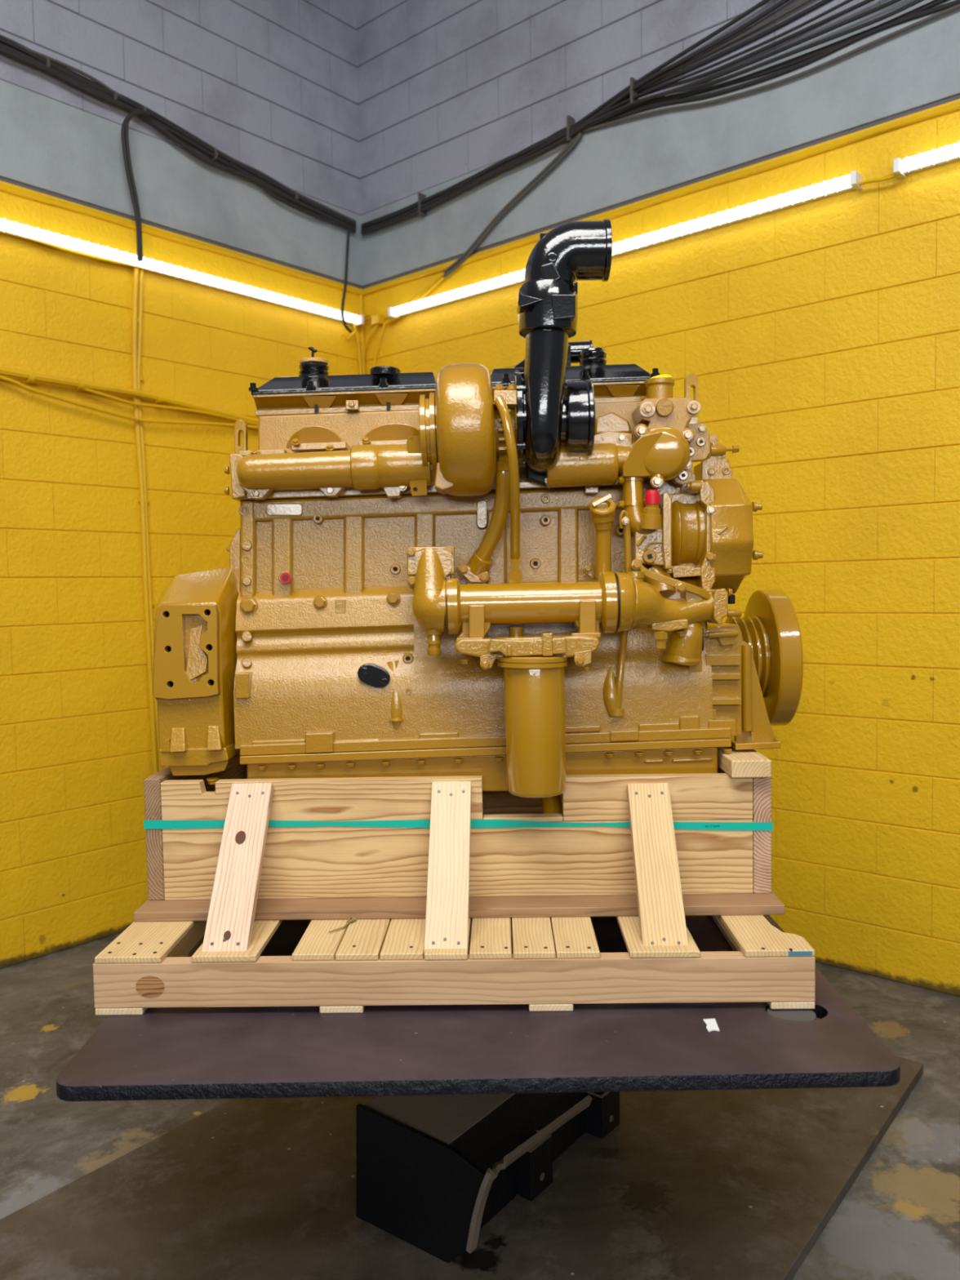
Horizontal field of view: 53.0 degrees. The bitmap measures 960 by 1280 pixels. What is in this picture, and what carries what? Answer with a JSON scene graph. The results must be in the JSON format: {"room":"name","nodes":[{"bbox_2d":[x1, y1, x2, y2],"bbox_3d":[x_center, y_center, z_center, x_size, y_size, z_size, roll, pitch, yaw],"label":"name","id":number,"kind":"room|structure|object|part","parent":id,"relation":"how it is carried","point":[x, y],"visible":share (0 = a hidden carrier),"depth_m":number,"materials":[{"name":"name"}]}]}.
{"room":"engine workshop","nodes":[
{"label":"engine workshop","id":0,"kind":"room"},
{"bbox_2d":[0,0,362,968],"bbox_3d":[-1.738,-1.258,4.371,0.208,5.200,3.700,2,4,41],"label":"wall","id":1,"kind":"structure","parent":0,"point":[271,86],"depth_m":4.35,"materials":[{"name":"yellow brick"}]},
{"bbox_2d":[0,366,257,428],"bbox_3d":[-1.602,-1.083,4.316,0.044,0.187,2.787,2,4,41],"label":"cables","id":2,"kind":"object","parent":1,"relation":"attached to","point":[29,377],"visible":0.9,"depth_m":4.30,"materials":[{"name":"yellow paint"}]},
{"bbox_2d":[131,266,162,774],"bbox_3d":[-1.537,-0.273,4.455,0.025,2.882,0.085,2,4,41],"label":"conduit","id":3,"kind":"object","parent":1,"relation":"attached to","point":[136,344],"visible":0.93,"depth_m":4.42,"materials":[{"name":"yellow metal"}]},
{"bbox_2d":[0,34,356,232],"bbox_3d":[-1.595,-2.341,4.305,0.059,0.300,2.790,2,4,41],"label":"cable bundle","id":4,"kind":"object","parent":1,"relation":"attached to","point":[226,163],"visible":0.98,"depth_m":4.51,"materials":[{"name":"black rubber"}]},
{"bbox_2d":[120,110,151,261],"bbox_3d":[-1.530,-2.042,4.307,0.017,0.680,0.147,2,4,41],"label":"cable","id":5,"kind":"object","parent":4,"relation":"hanging from","point":[124,131],"visible":1,"depth_m":4.28,"materials":[{"name":"black rubber"}]},
{"bbox_2d":[341,228,351,333],"bbox_3d":[-0.731,-1.961,5.240,0.016,0.560,0.077,2,4,41],"label":"cable","id":6,"kind":"object","parent":4,"relation":"hanging from","point":[346,326],"visible":1,"depth_m":5.24,"materials":[{"name":"black rubber"}]},
{"bbox_2d":[0,183,362,294],"bbox_3d":[-1.731,-1.871,4.191,0.026,0.031,3.260,2,4,41],"label":"trim","id":7,"kind":"structure","parent":1,"relation":"attached to","point":[2,187],"depth_m":4.50,"materials":[{"name":"yellow paint"}]},
{"bbox_2d":[0,217,364,326],"bbox_3d":[-1.475,-1.715,4.447,0.081,0.062,2.467,2,4,41],"label":"lamp","id":8,"kind":"object","parent":1,"relation":"attached to","point":[6,225],"depth_m":4.44,"materials":[{"name":"white plastic"}]},
{"bbox_3d":[-1.390,-1.718,4.558,0.016,0.053,2.082,2,4,41],"label":"lamp wire","id":9,"kind":"part","parent":8,"relation":"part of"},
{"bbox_2d":[0,932,959,1279],"bbox_3d":[0.027,1.475,2.281,12.000,0.100,11.000,-1,3,0],"label":"floor","id":10,"kind":"structure","parent":0,"point":[899,1219],"depth_m":2.80,"materials":[{"name":"concrete"}]},
{"bbox_2d":[0,1055,923,1279],"bbox_3d":[-0.254,1.417,2.217,1.590,0.034,3.301,1,4,38],"label":"floor mat","id":11,"kind":"object","parent":10,"relation":"on","point":[703,1184],"visible":0.52,"depth_m":2.37,"materials":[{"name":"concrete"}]},
{"bbox_2d":[55,915,900,1262],"bbox_3d":[0.001,1.076,2.595,1.607,0.598,1.572,-1,3,0],"label":"table","id":12,"kind":"object","parent":11,"relation":"on","point":[473,1108],"visible":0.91,"depth_m":1.99,"materials":[{"name":"metal"}]},
{"bbox_3d":[-0.138,1.258,2.206,0.398,0.280,0.014,1,4,36],"label":"guard plate","id":13,"kind":"part","parent":12,"relation":"part of","materials":[{"name":"metal"}]},
{"bbox_2d":[93,760,815,1015],"bbox_3d":[-0.052,0.543,2.672,1.560,0.458,1.217,-1,3,1],"label":"crate","id":14,"kind":"object","parent":12,"relation":"on","point":[414,895],"visible":0.89,"depth_m":2.28,"materials":[{"name":"brown wood"}]},
{"bbox_2d":[328,916,357,933],"bbox_3d":[-0.320,0.666,2.250,0.022,0.006,0.108,0,3,25],"label":"twig","id":15,"kind":"object","parent":14,"relation":"on","point":[349,920],"visible":1,"depth_m":2.26,"materials":[{"name":"brown wood"}]},
{"bbox_2d":[143,819,773,831],"bbox_3d":[-0.050,0.434,2.776,1.564,0.046,0.858,-1,3,0],"label":"strap","id":16,"kind":"object","parent":14,"relation":"attached to","point":[475,824],"visible":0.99,"depth_m":2.36,"materials":[{"name":"teal"}]},
{"bbox_2d":[151,218,803,814],"bbox_3d":[0.007,-0.240,2.588,1.708,1.507,0.846,-1,3,0],"label":"engine","id":17,"kind":"object","parent":14,"relation":"on","point":[522,578],"visible":0.99,"depth_m":2.41,"materials":[{"name":"paint"}]},
{"bbox_3d":[-0.499,-0.333,2.458,0.091,0.031,0.014,-1,3,0],"label":"serial plate","id":18,"kind":"part","parent":17,"relation":"part of","materials":[{"name":"paint"}]},
{"bbox_3d":[-0.443,-0.740,2.564,0.075,0.011,0.075,-1,3,0],"label":"wooden lid","id":19,"kind":"part","parent":17,"relation":"part of","materials":[{"name":"brown wood"}]},
{"bbox_2d":[377,444,431,498],"bbox_3d":[-0.187,-0.420,2.386,0.133,0.130,0.105,-1,3,0],"label":"exhaust pipe","id":20,"kind":"object","parent":17,"relation":"attached to","point":[401,469],"depth_m":2.34,"materials":[{"name":"metal"}]},
{"bbox_3d":[-0.142,-0.425,2.352,0.071,0.141,0.046,-1,3,0],"label":"clamp plate","id":21,"kind":"part","parent":17,"relation":"part of","materials":[{"name":"paint"}]},
{"bbox_3d":[-0.007,-0.045,2.290,0.039,0.079,0.042,-1,3,0],"label":"cooler leg","id":22,"kind":"part","parent":17,"relation":"part of","materials":[{"name":"paint"}]},
{"bbox_3d":[0.013,0.253,2.435,1.230,0.048,0.064,-1,3,0],"label":"block rail","id":23,"kind":"part","parent":17,"relation":"part of","materials":[{"name":"metal"}]},
{"bbox_3d":[0.255,-0.055,2.289,0.040,0.081,0.042,-1,3,0],"label":"cooler leg","id":24,"kind":"part","parent":17,"relation":"part of","materials":[{"name":"paint"}]},
{"bbox_3d":[0.484,-0.392,2.578,0.200,0.085,0.210,-1,3,0],"label":"plate","id":25,"kind":"part","parent":17,"relation":"part of","materials":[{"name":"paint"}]},
{"bbox_3d":[0.531,-0.469,2.434,0.095,0.153,0.030,-1,3,0],"label":"fuel manifold plate","id":26,"kind":"part","parent":17,"relation":"part of","materials":[{"name":"paint"}]},
{"bbox_2d":[717,746,771,777],"bbox_3d":[0.656,0.303,2.463,0.096,0.043,0.300,-1,3,1],"label":"wood block","id":27,"kind":"object","parent":14,"relation":"on","point":[746,763],"visible":0.64,"depth_m":2.32,"materials":[{"name":"brown wood"}]},
{"bbox_2d":[702,1018,719,1031],"bbox_3d":[0.480,0.798,1.992,0.028,0.002,0.057,-1,3,0],"label":"paper scrap","id":28,"kind":"object","parent":12,"relation":"on","point":[711,1024],"visible":1,"depth_m":1.99,"materials":[{"name":"white paper"}]},
{"bbox_2d":[355,0,959,996],"bbox_3d":[0.927,-1.300,4.251,4.600,5.200,0.208,2,4,41],"label":"wall","id":29,"kind":"structure","parent":0,"point":[820,338],"depth_m":3.87,"materials":[{"name":"yellow brick"}]},
{"bbox_2d":[346,288,386,374],"bbox_3d":[-0.615,-1.543,5.383,0.225,0.868,0.143,-1,3,8],"label":"conduit","id":30,"kind":"object","parent":29,"relation":"attached to","point":[377,320],"visible":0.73,"depth_m":5.38,"materials":[{"name":"yellow paint"}]},
{"bbox_2d":[387,268,525,319],"bbox_3d":[-0.127,-1.766,4.860,1.019,0.052,0.188,2,4,41],"label":"lamp","id":31,"kind":"object","parent":29,"relation":"attached to","point":[516,277],"depth_m":4.90,"materials":[{"name":"white plastic"}]},
{"bbox_2d":[383,131,582,324],"bbox_3d":[-0.028,-2.034,4.854,1.323,0.624,0.016,2,4,41],"label":"cable","id":32,"kind":"object","parent":29,"relation":"attached to","point":[571,144],"visible":0.98,"depth_m":4.75,"materials":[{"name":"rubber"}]},
{"bbox_2d":[360,0,959,235],"bbox_3d":[0.628,-2.428,4.263,3.440,0.426,0.052,2,4,41],"label":"cable bundle","id":33,"kind":"object","parent":29,"relation":"attached to","point":[604,115],"visible":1,"depth_m":3.96,"materials":[{"name":"black rubber"}]},
{"bbox_2d":[362,101,959,295],"bbox_3d":[0.920,-1.913,4.070,4.160,0.031,0.026,2,4,41],"label":"trim","id":34,"kind":"structure","parent":29,"relation":"attached to","point":[954,106],"depth_m":3.98,"materials":[{"name":"yellow paint"}]},
{"bbox_2d":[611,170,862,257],"bbox_3d":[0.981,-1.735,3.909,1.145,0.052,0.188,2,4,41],"label":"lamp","id":35,"kind":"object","parent":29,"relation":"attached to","point":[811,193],"depth_m":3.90,"materials":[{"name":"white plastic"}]},
{"bbox_2d":[858,140,959,185],"bbox_3d":[1.964,-1.710,3.143,1.423,0.058,0.081,2,4,41],"label":"lamp","id":36,"kind":"object","parent":29,"relation":"attached to","point":[945,154],"depth_m":3.45,"materials":[{"name":"white plastic"}]},
{"bbox_3d":[1.480,-1.706,3.557,0.152,0.024,0.014,2,4,41],"label":"lamp wire","id":37,"kind":"part","parent":36,"relation":"part of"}
]}

